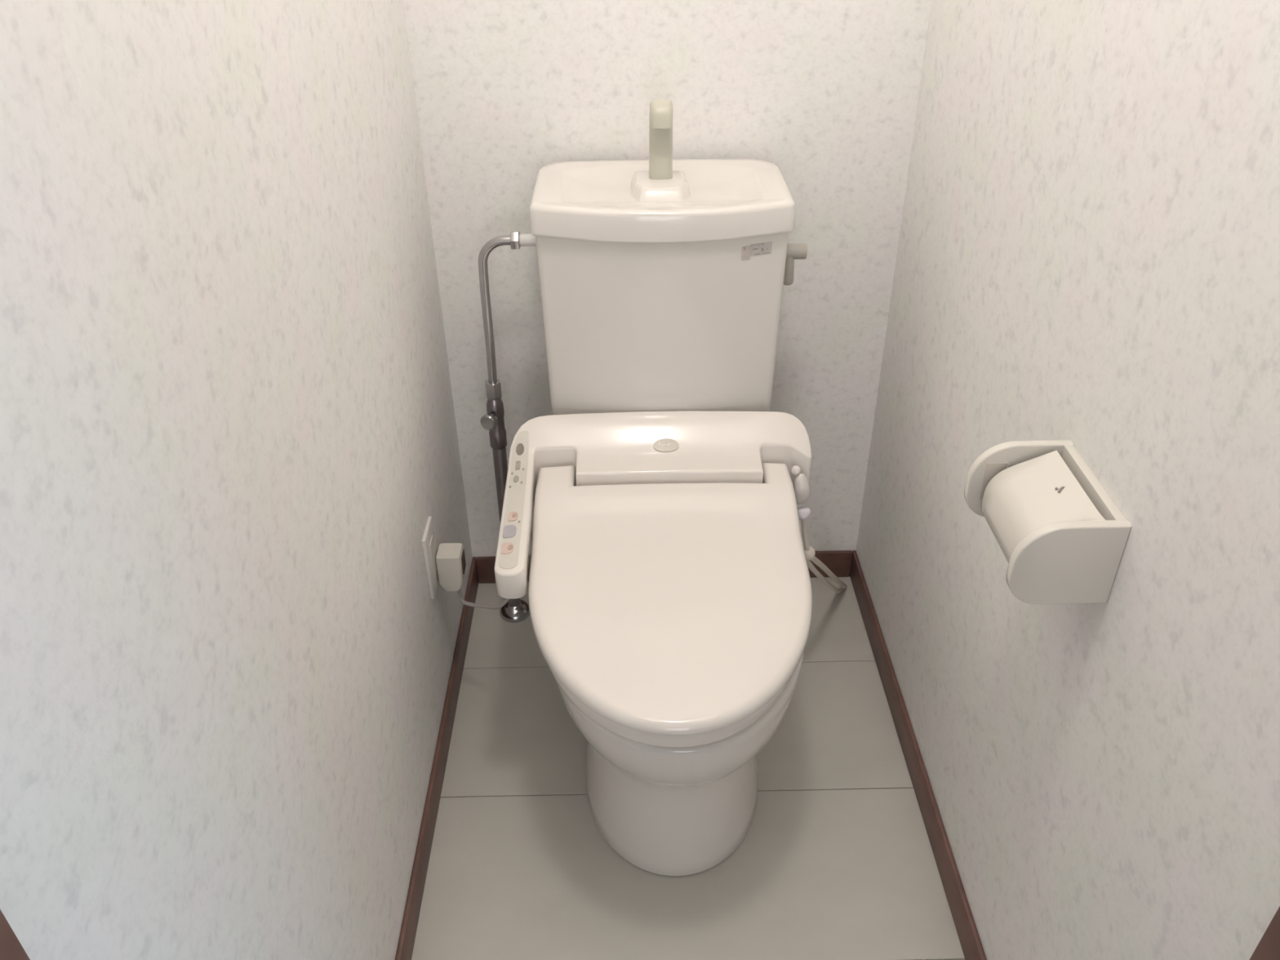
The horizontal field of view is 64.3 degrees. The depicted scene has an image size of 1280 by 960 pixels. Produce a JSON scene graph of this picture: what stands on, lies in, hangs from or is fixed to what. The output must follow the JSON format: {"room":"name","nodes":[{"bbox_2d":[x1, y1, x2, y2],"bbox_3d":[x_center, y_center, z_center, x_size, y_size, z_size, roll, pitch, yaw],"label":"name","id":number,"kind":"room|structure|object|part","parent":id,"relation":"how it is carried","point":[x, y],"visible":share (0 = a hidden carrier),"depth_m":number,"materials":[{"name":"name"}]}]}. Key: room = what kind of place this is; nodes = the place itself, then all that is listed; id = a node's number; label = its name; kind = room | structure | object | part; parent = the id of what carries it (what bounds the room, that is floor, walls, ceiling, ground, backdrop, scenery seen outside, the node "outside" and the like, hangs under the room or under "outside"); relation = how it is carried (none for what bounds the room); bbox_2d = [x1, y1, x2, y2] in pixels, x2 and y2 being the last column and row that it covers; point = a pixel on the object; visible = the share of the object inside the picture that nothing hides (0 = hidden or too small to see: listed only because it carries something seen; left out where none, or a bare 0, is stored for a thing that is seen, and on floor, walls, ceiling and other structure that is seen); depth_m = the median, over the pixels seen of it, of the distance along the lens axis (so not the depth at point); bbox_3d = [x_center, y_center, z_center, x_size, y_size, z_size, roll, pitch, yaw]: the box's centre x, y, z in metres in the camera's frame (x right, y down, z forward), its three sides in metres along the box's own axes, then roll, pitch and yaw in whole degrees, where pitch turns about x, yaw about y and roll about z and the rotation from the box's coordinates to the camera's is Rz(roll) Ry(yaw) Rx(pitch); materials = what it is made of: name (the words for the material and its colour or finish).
{"room":"toilet room","nodes":[
{"label":"toilet room","id":0,"kind":"room"},
{"bbox_2d":[0,0,472,959],"bbox_3d":[-0.397,-0.409,0.930,0.100,2.470,1.574,-1,34,-1],"label":"wall","id":1,"kind":"structure","parent":0,"point":[229,444],"depth_m":0.81,"materials":[{"name":"paint"}]},
{"bbox_2d":[0,909,30,959],"bbox_3d":[-0.339,0.164,0.391,0.024,2.050,0.160,-1,34,-1],"label":"trim","id":2,"kind":"structure","parent":1,"relation":"attached to","point":[11,948],"depth_m":0.53,"materials":[{"name":"brown wood"}]},
{"bbox_2d":[421,515,438,599],"bbox_3d":[-0.342,0.128,1.671,0.008,0.120,0.070,-1,34,-1],"label":"wall outlet","id":3,"kind":"object","parent":1,"relation":"attached to","point":[428,542],"visible":0.91,"depth_m":1.65,"materials":[{"name":"plastic"}]},
{"bbox_2d":[429,535,437,579],"bbox_3d":[-0.339,0.128,1.671,0.002,0.072,0.028,-1,34,-1],"label":"socket","id":4,"kind":"object","parent":3,"relation":"attached to","point":[433,551],"depth_m":1.66,"materials":[{"name":"plastic"}]},
{"bbox_2d":[395,556,478,959],"bbox_3d":[-0.334,0.567,1.578,0.008,0.066,1.374,-1,34,-1],"label":"baseboard","id":5,"kind":"structure","parent":1,"relation":"attached to","point":[415,895],"depth_m":1.66,"materials":[{"name":"brown wood"}]},
{"bbox_2d":[435,542,531,609],"bbox_3d":[-0.243,0.145,1.695,0.189,0.170,0.081,-1,34,-1],"label":"plug","id":6,"kind":"object","parent":1,"relation":"attached to","point":[451,562],"visible":0.77,"depth_m":1.70,"materials":[{"name":"plastic"}]},
{"bbox_3d":[-0.226,0.148,1.690,0.167,0.170,0.069,-6,34,-8],"label":"cord","id":7,"kind":"part","parent":6,"relation":"part of","materials":[{"name":"white plastic"}]},
{"bbox_2d":[403,0,931,557],"bbox_3d":[0.042,-0.823,1.549,0.806,2.470,0.100,-1,34,-1],"label":"wall","id":8,"kind":"structure","parent":0,"point":[824,92],"depth_m":1.67,"materials":[{"name":"paint"}]},
{"bbox_2d":[475,550,853,583],"bbox_3d":[0.052,0.184,2.151,0.790,0.066,0.010,-1,34,-1],"label":"baseboard","id":9,"kind":"structure","parent":8,"relation":"attached to","point":[839,562],"depth_m":2.14,"materials":[{"name":"brown wood"}]},
{"bbox_2d":[411,576,964,959],"bbox_3d":[0.067,0.670,1.522,0.806,0.050,1.595,-1,34,-1],"label":"floor","id":10,"kind":"structure","parent":0,"point":[835,860],"depth_m":1.61,"materials":[{"name":"tile"}]},
{"bbox_2d":[477,231,536,622],"bbox_3d":[-0.222,-0.062,1.857,0.134,0.805,0.070,-1,34,-1],"label":"supply pipe","id":11,"kind":"object","parent":10,"relation":"on","point":[516,610],"visible":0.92,"depth_m":1.79,"materials":[{"name":"silver metal"}]},
{"bbox_3d":[-0.265,-0.107,1.806,0.029,0.029,0.030,10,35,15],"label":"valve handle","id":12,"kind":"part","parent":11,"relation":"part of","materials":[{"name":"silver metal"}]},
{"bbox_2d":[529,98,807,875],"bbox_3d":[0.058,0.016,1.546,0.430,1.014,0.806,-1,34,-1],"label":"toilet","id":13,"kind":"object","parent":10,"relation":"on","point":[662,277],"visible":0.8,"depth_m":1.55,"materials":[{"name":"beige ceramic"}]},
{"bbox_2d":[494,410,812,747],"bbox_3d":[0.038,0.117,1.462,0.488,0.165,0.586,-1,34,-1],"label":"seat","id":14,"kind":"object","parent":13,"relation":"on","point":[669,584],"visible":0.97,"depth_m":1.47,"materials":[{"name":"beige plastic"}]},
{"bbox_3d":[-0.189,0.023,1.536,0.028,0.052,0.294,-1,34,-1],"label":"control panel","id":15,"kind":"part","parent":14,"relation":"part of","materials":[{"name":"white plastic"}]},
{"bbox_3d":[0.043,0.186,1.460,0.387,0.032,0.494,-1,34,-1],"label":"seat","id":16,"kind":"part","parent":14,"relation":"part of","materials":[{"name":"beige plastic"}]},
{"bbox_2d":[791,465,810,519],"bbox_3d":[0.261,0.021,1.648,0.028,0.094,0.035,-18,37,-25],"label":"handle","id":17,"kind":"object","parent":14,"relation":"attached to","point":[801,485],"visible":0.9,"depth_m":1.64,"materials":[{"name":"white plastic"}]},
{"bbox_2d":[801,519,847,593],"bbox_3d":[0.354,0.145,1.902,0.025,0.401,0.347,15,37,22],"label":"cord","id":18,"kind":"object","parent":14,"relation":"hanging from","point":[810,553],"visible":0.91,"depth_m":1.80,"materials":[{"name":"white plastic"}]},
{"bbox_3d":[0.032,-0.453,1.568,0.092,0.019,0.112,-1,34,-1],"label":"spout mount","id":19,"kind":"part","parent":13,"relation":"part of","materials":[{"name":"beige ceramic"}]},
{"bbox_3d":[0.032,-0.508,1.535,0.037,0.128,0.054,-1,34,-1],"label":"spout","id":20,"kind":"part","parent":13,"relation":"part of","materials":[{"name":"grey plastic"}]},
{"bbox_3d":[0.034,-0.227,1.711,0.380,0.463,0.250,-1,34,-1],"label":"tank","id":21,"kind":"part","parent":13,"relation":"part of","materials":[{"name":"beige ceramic"}]},
{"bbox_3d":[0.032,-0.435,1.572,0.392,0.047,0.265,-1,34,-1],"label":"tank lid","id":22,"kind":"part","parent":13,"relation":"part of","materials":[{"name":"beige ceramic"}]},
{"bbox_3d":[0.050,0.289,1.702,0.384,0.386,0.764,-1,34,-1],"label":"bowl","id":23,"kind":"part","parent":13,"relation":"part of","materials":[{"name":"beige ceramic"}]},
{"bbox_3d":[0.239,-0.340,1.638,0.020,0.051,0.022,-1,34,-1],"label":"lever handle","id":24,"kind":"part","parent":13,"relation":"part of","materials":[{"name":"grey plastic"}]},
{"bbox_3d":[0.242,-0.365,1.626,0.047,0.025,0.025,-1,34,-1],"label":"flush lever","id":25,"kind":"part","parent":13,"relation":"part of","materials":[{"name":"grey plastic"}]},
{"bbox_2d":[855,0,1279,959],"bbox_3d":[0.507,-0.457,0.990,0.100,2.470,1.453,-1,34,-1],"label":"wall","id":26,"kind":"structure","parent":0,"point":[1088,255],"depth_m":1.02,"materials":[{"name":"paint"}]},
{"bbox_2d":[849,550,986,959],"bbox_3d":[0.462,0.520,1.637,0.008,0.066,1.253,-1,34,-1],"label":"baseboard","id":27,"kind":"structure","parent":26,"relation":"attached to","point":[967,933],"depth_m":1.66,"materials":[{"name":"brown wood"}]},
{"bbox_2d":[964,440,1131,604],"bbox_3d":[0.413,0.041,1.056,0.104,0.096,0.160,-1,34,-1],"label":"paper holder","id":28,"kind":"object","parent":26,"relation":"attached to","point":[1062,538],"visible":1,"depth_m":1.01,"materials":[{"name":"beige plastic"}]},
{"bbox_3d":[0.460,0.038,1.055,0.010,0.090,0.140,-1,34,-1],"label":"plate","id":29,"kind":"part","parent":28,"relation":"part of","materials":[{"name":"beige plastic"}]},
{"bbox_2d":[1249,906,1279,959],"bbox_3d":[0.480,0.095,0.484,0.024,2.050,0.200,-1,34,-1],"label":"trim","id":30,"kind":"structure","parent":26,"relation":"attached to","point":[1268,947],"depth_m":0.76,"materials":[{"name":"brown wood"}]}
]}

